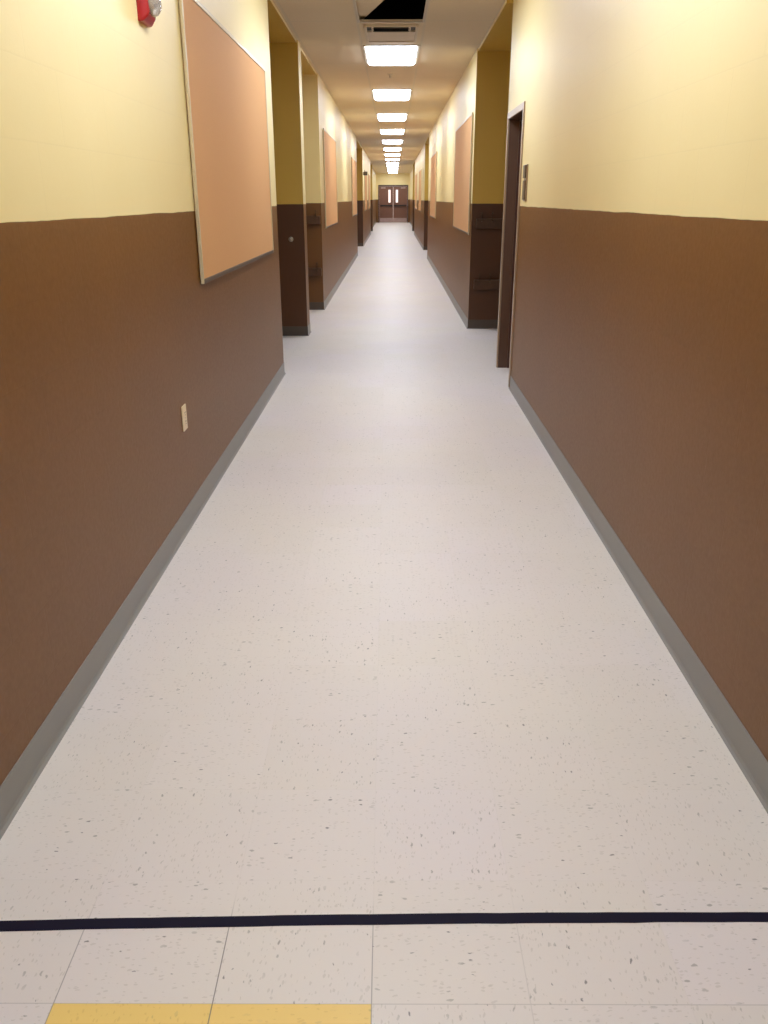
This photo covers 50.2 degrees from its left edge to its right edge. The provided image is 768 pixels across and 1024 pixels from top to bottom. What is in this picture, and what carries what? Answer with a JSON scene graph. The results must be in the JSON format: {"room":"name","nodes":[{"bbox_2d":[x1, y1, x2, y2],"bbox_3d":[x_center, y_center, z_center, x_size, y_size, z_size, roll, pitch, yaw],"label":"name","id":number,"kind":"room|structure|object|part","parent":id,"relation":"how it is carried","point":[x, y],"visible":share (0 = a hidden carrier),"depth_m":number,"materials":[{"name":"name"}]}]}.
{"room":"school corridor","nodes":[
{"label":"school corridor","id":0,"kind":"room"},
{"bbox_2d":[0,0,375,785],"bbox_3d":[-1.537,-9.306,24.296,1.695,2.920,60.000,0,21,1],"label":"wall","id":1,"kind":"structure","parent":0,"point":[109,325],"depth_m":2.79,"materials":[{"name":"brown paint"}]},
{"bbox_2d":[136,0,161,26],"bbox_3d":[-0.883,-1.939,3.096,0.077,0.170,0.130,0,21,1],"label":"fire alarm","id":2,"kind":"object","parent":1,"relation":"attached to","point":[147,10],"visible":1,"depth_m":3.07,"materials":[{"name":"red plastic"}]},
{"bbox_2d":[181,404,187,431],"bbox_3d":[-0.912,-0.432,3.753,0.009,0.116,0.072,0,21,1],"label":"wall outlet","id":3,"kind":"object","parent":1,"relation":"attached to","point":[183,408],"visible":1,"depth_m":3.74,"materials":[{"name":"beige plastic"}]},
{"bbox_2d":[0,222,375,839],"bbox_3d":[-1.429,-7.936,24.658,1.509,0.102,59.700,0,21,1],"label":"baseboard","id":4,"kind":"structure","parent":1,"relation":"attached to","point":[22,777],"depth_m":2.79,"materials":[{"name":"grey plastic"}]},
{"bbox_2d":[178,0,273,283],"bbox_3d":[-0.889,-2.184,5.026,0.021,1.285,2.560,0,21,1],"label":"bulletin board","id":5,"kind":"object","parent":1,"relation":"attached to","point":[225,85],"visible":1,"depth_m":4.55,"materials":[{"name":"pink fabric"}]},
{"bbox_3d":[-0.886,-1.595,5.251,0.016,0.022,2.516,0,21,1],"label":"rail","id":6,"kind":"part","parent":5,"relation":"part of","materials":[{"name":"plastic"}]},
{"bbox_2d":[306,210,319,223],"bbox_3d":[-1.212,-3.921,10.909,0.720,0.178,0.087,0,21,1],"label":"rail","id":7,"kind":"object","parent":1,"relation":"attached to","point":[315,219],"visible":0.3,"depth_m":10.90,"materials":[{"name":"brown wood"}]},
{"bbox_3d":[-1.211,-3.892,10.935,0.720,0.105,0.058,0,21,1],"label":"rail","id":8,"kind":"part","parent":7,"relation":"part of","materials":[{"name":"brown wood"}]},
{"bbox_2d":[308,263,321,275],"bbox_3d":[-1.210,-3.299,11.146,0.720,0.178,0.087,0,21,1],"label":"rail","id":9,"kind":"object","parent":1,"relation":"attached to","point":[311,271],"visible":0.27,"depth_m":11.14,"materials":[{"name":"brown wood"}]},
{"bbox_3d":[-1.210,-3.271,11.173,0.720,0.105,0.058,0,21,1],"label":"rail","id":10,"kind":"part","parent":9,"relation":"part of","materials":[{"name":"brown wood"}]},
{"bbox_2d":[323,128,337,228],"bbox_3d":[-0.807,-5.043,12.502,0.021,1.285,2.560,0,21,1],"label":"bulletin board","id":11,"kind":"object","parent":1,"relation":"attached to","point":[329,143],"visible":1,"depth_m":12.32,"materials":[{"name":"fabric"}]},
{"bbox_2d":[351,157,356,216],"bbox_3d":[-0.724,-7.953,20.115,0.021,1.285,2.560,0,21,1],"label":"bulletin board","id":12,"kind":"object","parent":1,"relation":"attached to","point":[353,161],"visible":1,"depth_m":20.02,"materials":[{"name":"fabric"}]},
{"bbox_2d":[364,170,366,210],"bbox_3d":[-0.633,-11.166,28.521,0.021,1.285,2.560,0,21,1],"label":"bulletin board","id":13,"kind":"object","parent":1,"relation":"attached to","point":[365,176],"visible":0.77,"depth_m":28.06,"materials":[{"name":"fabric"}]},
{"bbox_2d":[368,174,369,209],"bbox_3d":[-0.588,-12.738,32.631,0.021,1.285,2.560,0,21,1],"label":"bulletin board","id":14,"kind":"object","parent":1,"relation":"attached to","point":[368,174],"visible":1,"depth_m":31.66,"materials":[{"name":"fabric"}]},
{"bbox_3d":[-0.586,-12.738,32.631,0.015,1.285,2.560,0,21,1],"label":"frame","id":15,"kind":"part","parent":14,"relation":"part of","materials":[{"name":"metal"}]},
{"bbox_2d":[0,222,767,1023],"bbox_3d":[0.273,-8.061,25.287,5.300,0.120,61.400,0,21,1],"label":"floor","id":16,"kind":"structure","parent":0,"point":[392,662],"depth_m":2.28,"materials":[{"name":"tile"}]},
{"bbox_2d":[45,1003,370,1023],"bbox_3d":[-0.329,0.997,1.429,0.609,0.004,0.304,0,21,0],"label":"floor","id":17,"kind":"structure","parent":16,"relation":"on","point":[60,1013],"depth_m":1.55,"materials":[{"name":"yellow tile"}]},
{"bbox_2d":[0,912,767,931],"bbox_3d":[0.016,0.872,1.750,1.881,0.001,0.035,0,21,-1],"label":"floor stripe","id":18,"kind":"object","parent":16,"relation":"on","point":[531,917],"visible":1,"depth_m":1.75,"materials":[{"name":"black rubber"}]},
{"bbox_2d":[272,0,505,172],"bbox_3d":[0.261,-11.065,23.497,5.300,0.930,60.200,0,21,1],"label":"ceiling","id":19,"kind":"structure","parent":0,"point":[329,34],"depth_m":9.35,"materials":[{"name":"white paint"}]},
{"bbox_2d":[356,0,383,18],"bbox_3d":[-0.359,-4.296,6.943,0.600,0.016,1.230,-5,21,-13],"label":"tile","id":20,"kind":"structure","parent":19,"relation":"on","point":[364,7],"depth_m":6.97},
{"bbox_2d":[353,0,428,22],"bbox_3d":[0.058,-4.179,6.791,0.610,0.004,1.232,0,21,1],"label":"trim","id":21,"kind":"structure","parent":19,"relation":"attached to","point":[354,1],"depth_m":7.18,"materials":[{"name":"metal"}]},
{"bbox_2d":[363,45,419,65],"bbox_3d":[0.082,-5.044,9.024,0.586,0.082,1.220,0,21,1],"label":"ceiling light","id":22,"kind":"object","parent":19,"relation":"attached to","point":[375,55],"visible":0.85,"depth_m":8.88,"materials":[{"name":"white plastic"}]},
{"bbox_2d":[364,24,418,42],"bbox_3d":[0.069,-4.564,7.832,0.500,0.028,0.810,0,21,1],"label":"ceiling vent","id":23,"kind":"object","parent":19,"relation":"in","point":[374,33],"visible":1,"depth_m":7.81,"materials":[{"name":"beige metal"}]},
{"bbox_2d":[372,89,411,100],"bbox_3d":[0.119,-6.351,12.442,0.586,0.082,1.220,0,21,1],"label":"ceiling light","id":24,"kind":"object","parent":19,"relation":"attached to","point":[378,94],"visible":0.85,"depth_m":12.24,"materials":[{"name":"white plastic"}]},
{"bbox_2d":[376,114,407,120],"bbox_3d":[0.157,-7.657,15.861,0.586,0.082,1.220,0,21,1],"label":"ceiling light","id":25,"kind":"object","parent":19,"relation":"attached to","point":[381,117],"visible":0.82,"depth_m":15.69,"materials":[{"name":"white plastic"}]},
{"bbox_2d":[379,129,404,133],"bbox_3d":[0.194,-8.964,19.279,0.586,0.082,1.220,0,21,1],"label":"ceiling light","id":26,"kind":"object","parent":19,"relation":"attached to","point":[382,131],"visible":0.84,"depth_m":18.96,"materials":[{"name":"white plastic"}]},
{"bbox_2d":[382,140,402,143],"bbox_3d":[0.231,-10.271,22.698,0.586,0.082,1.220,0,21,1],"label":"ceiling light","id":27,"kind":"object","parent":19,"relation":"attached to","point":[383,141],"visible":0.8,"depth_m":22.62,"materials":[{"name":"white plastic"}]},
{"bbox_2d":[383,148,401,150],"bbox_3d":[0.269,-11.578,26.116,0.586,0.082,1.220,0,21,1],"label":"ceiling light","id":28,"kind":"object","parent":19,"relation":"attached to","point":[385,149],"visible":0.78,"depth_m":25.93,"materials":[{"name":"white plastic"}]},
{"bbox_2d":[385,158,399,160],"bbox_3d":[0.343,-14.191,32.953,0.586,0.082,1.220,0,21,1],"label":"ceiling light","id":29,"kind":"object","parent":19,"relation":"attached to","point":[387,159],"visible":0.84,"depth_m":32.57,"materials":[{"name":"white plastic"}]},
{"bbox_2d":[384,154,400,155],"bbox_3d":[0.306,-12.885,29.535,0.586,0.082,1.220,0,21,1],"label":"ceiling light","id":30,"kind":"object","parent":19,"relation":"attached to","point":[384,154],"visible":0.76,"depth_m":29.42,"materials":[{"name":"white plastic"}]},
{"bbox_2d":[376,173,409,222],"bbox_3d":[0.569,-19.952,52.135,4.900,2.920,0.250,0,21,1],"label":"wall","id":31,"kind":"structure","parent":0,"point":[381,178],"depth_m":51.66,"materials":[{"name":"yellow paint"}]},
{"bbox_2d":[378,185,407,222],"bbox_3d":[0.584,-19.604,52.177,1.890,2.240,0.200,0,21,1],"label":"door","id":32,"kind":"structure","parent":31,"relation":"in","point":[392,199],"depth_m":52.15,"materials":[{"name":"brown wood"}]},
{"bbox_3d":[0.143,-18.699,52.514,0.825,0.250,0.004,0,21,1],"label":"kick plate","id":33,"kind":"part","parent":32,"relation":"part of","materials":[{"name":"metal"}]},
{"bbox_3d":[1.028,-18.697,52.505,0.825,0.250,0.004,0,21,1],"label":"kick plate","id":34,"kind":"part","parent":32,"relation":"part of","materials":[{"name":"metal"}]},
{"bbox_2d":[410,0,767,760],"bbox_3d":[2.035,-9.299,24.260,1.760,2.920,60.000,0,21,1],"label":"wall","id":35,"kind":"structure","parent":0,"point":[640,344],"depth_m":3.06,"materials":[{"name":"brown paint"}]},
{"bbox_2d":[415,174,416,209],"bbox_3d":[1.263,-12.612,32.294,0.021,1.285,2.560,0,21,1],"label":"bulletin board","id":36,"kind":"object","parent":35,"relation":"attached to","point":[416,174],"visible":0.98,"depth_m":31.58,"materials":[{"name":"fabric"}]},
{"bbox_2d":[418,169,421,210],"bbox_3d":[1.212,-10.827,27.624,0.021,1.285,2.560,0,21,1],"label":"bulletin board","id":37,"kind":"object","parent":35,"relation":"attached to","point":[420,170],"visible":0.95,"depth_m":26.99,"materials":[{"name":"fabric"}]},
{"bbox_2d":[430,151,436,218],"bbox_3d":[1.076,-7.114,17.911,0.021,1.285,2.560,0,21,1],"label":"bulletin board","id":38,"kind":"object","parent":35,"relation":"attached to","point":[433,179],"visible":1,"depth_m":17.70,"materials":[{"name":"fabric"}]},
{"bbox_2d":[453,112,473,234],"bbox_3d":[0.994,-4.268,10.467,0.021,1.285,2.560,0,21,1],"label":"bulletin board","id":39,"kind":"object","parent":35,"relation":"attached to","point":[462,170],"visible":1,"depth_m":10.18,"materials":[{"name":"fabric"}]},
{"bbox_3d":[0.993,-3.678,10.692,0.016,0.022,2.516,0,21,1],"label":"rail","id":40,"kind":"part","parent":39,"relation":"part of","materials":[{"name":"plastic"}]},
{"bbox_2d":[474,273,499,288],"bbox_3d":[1.401,-2.665,9.476,0.720,0.178,0.087,0,21,1],"label":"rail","id":41,"kind":"object","parent":35,"relation":"attached to","point":[478,284],"visible":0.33,"depth_m":9.48,"materials":[{"name":"brown wood"}]},
{"bbox_3d":[1.402,-2.636,9.502,0.720,0.105,0.058,0,21,1],"label":"rail","id":42,"kind":"part","parent":41,"relation":"part of","materials":[{"name":"brown wood"}]},
{"bbox_2d":[476,212,502,228],"bbox_3d":[1.400,-3.287,9.238,0.720,0.178,0.087,0,21,1],"label":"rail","id":43,"kind":"object","parent":35,"relation":"attached to","point":[481,223],"visible":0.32,"depth_m":9.24,"materials":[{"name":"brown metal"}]},
{"bbox_3d":[1.401,-3.258,9.265,0.720,0.105,0.058,0,21,1],"label":"rail","id":44,"kind":"part","parent":43,"relation":"part of","materials":[{"name":"brown wood"}]},
{"bbox_2d":[496,101,525,386],"bbox_3d":[1.147,-2.147,6.710,0.261,2.095,0.910,0,21,1],"label":"door","id":45,"kind":"structure","parent":35,"relation":"in","point":[514,140],"depth_m":6.99,"materials":[{"name":"brown wood"}]},
{"bbox_2d":[522,164,528,200],"bbox_3d":[1.008,-2.354,5.866,0.022,0.245,0.110,0,21,1],"label":"door sign","id":46,"kind":"object","parent":35,"relation":"attached to","point":[525,167],"visible":1,"depth_m":5.83,"materials":[{"name":"plastic"}]},
{"bbox_3d":[1.003,-2.310,5.883,0.008,0.130,0.100,0,21,1],"label":"number plate","id":47,"kind":"part","parent":46,"relation":"part of","materials":[{"name":"plastic"}]},
{"bbox_3d":[1.002,-2.424,5.840,0.010,0.085,0.100,0,21,1],"label":"name plate","id":48,"kind":"part","parent":46,"relation":"part of","materials":[{"name":"plastic"}]},
{"bbox_2d":[410,222,767,813],"bbox_3d":[1.929,-7.929,24.624,1.574,0.102,59.700,0,21,1],"label":"baseboard","id":49,"kind":"structure","parent":35,"relation":"attached to","point":[749,758],"depth_m":2.91,"materials":[{"name":"grey plastic"}]}
]}

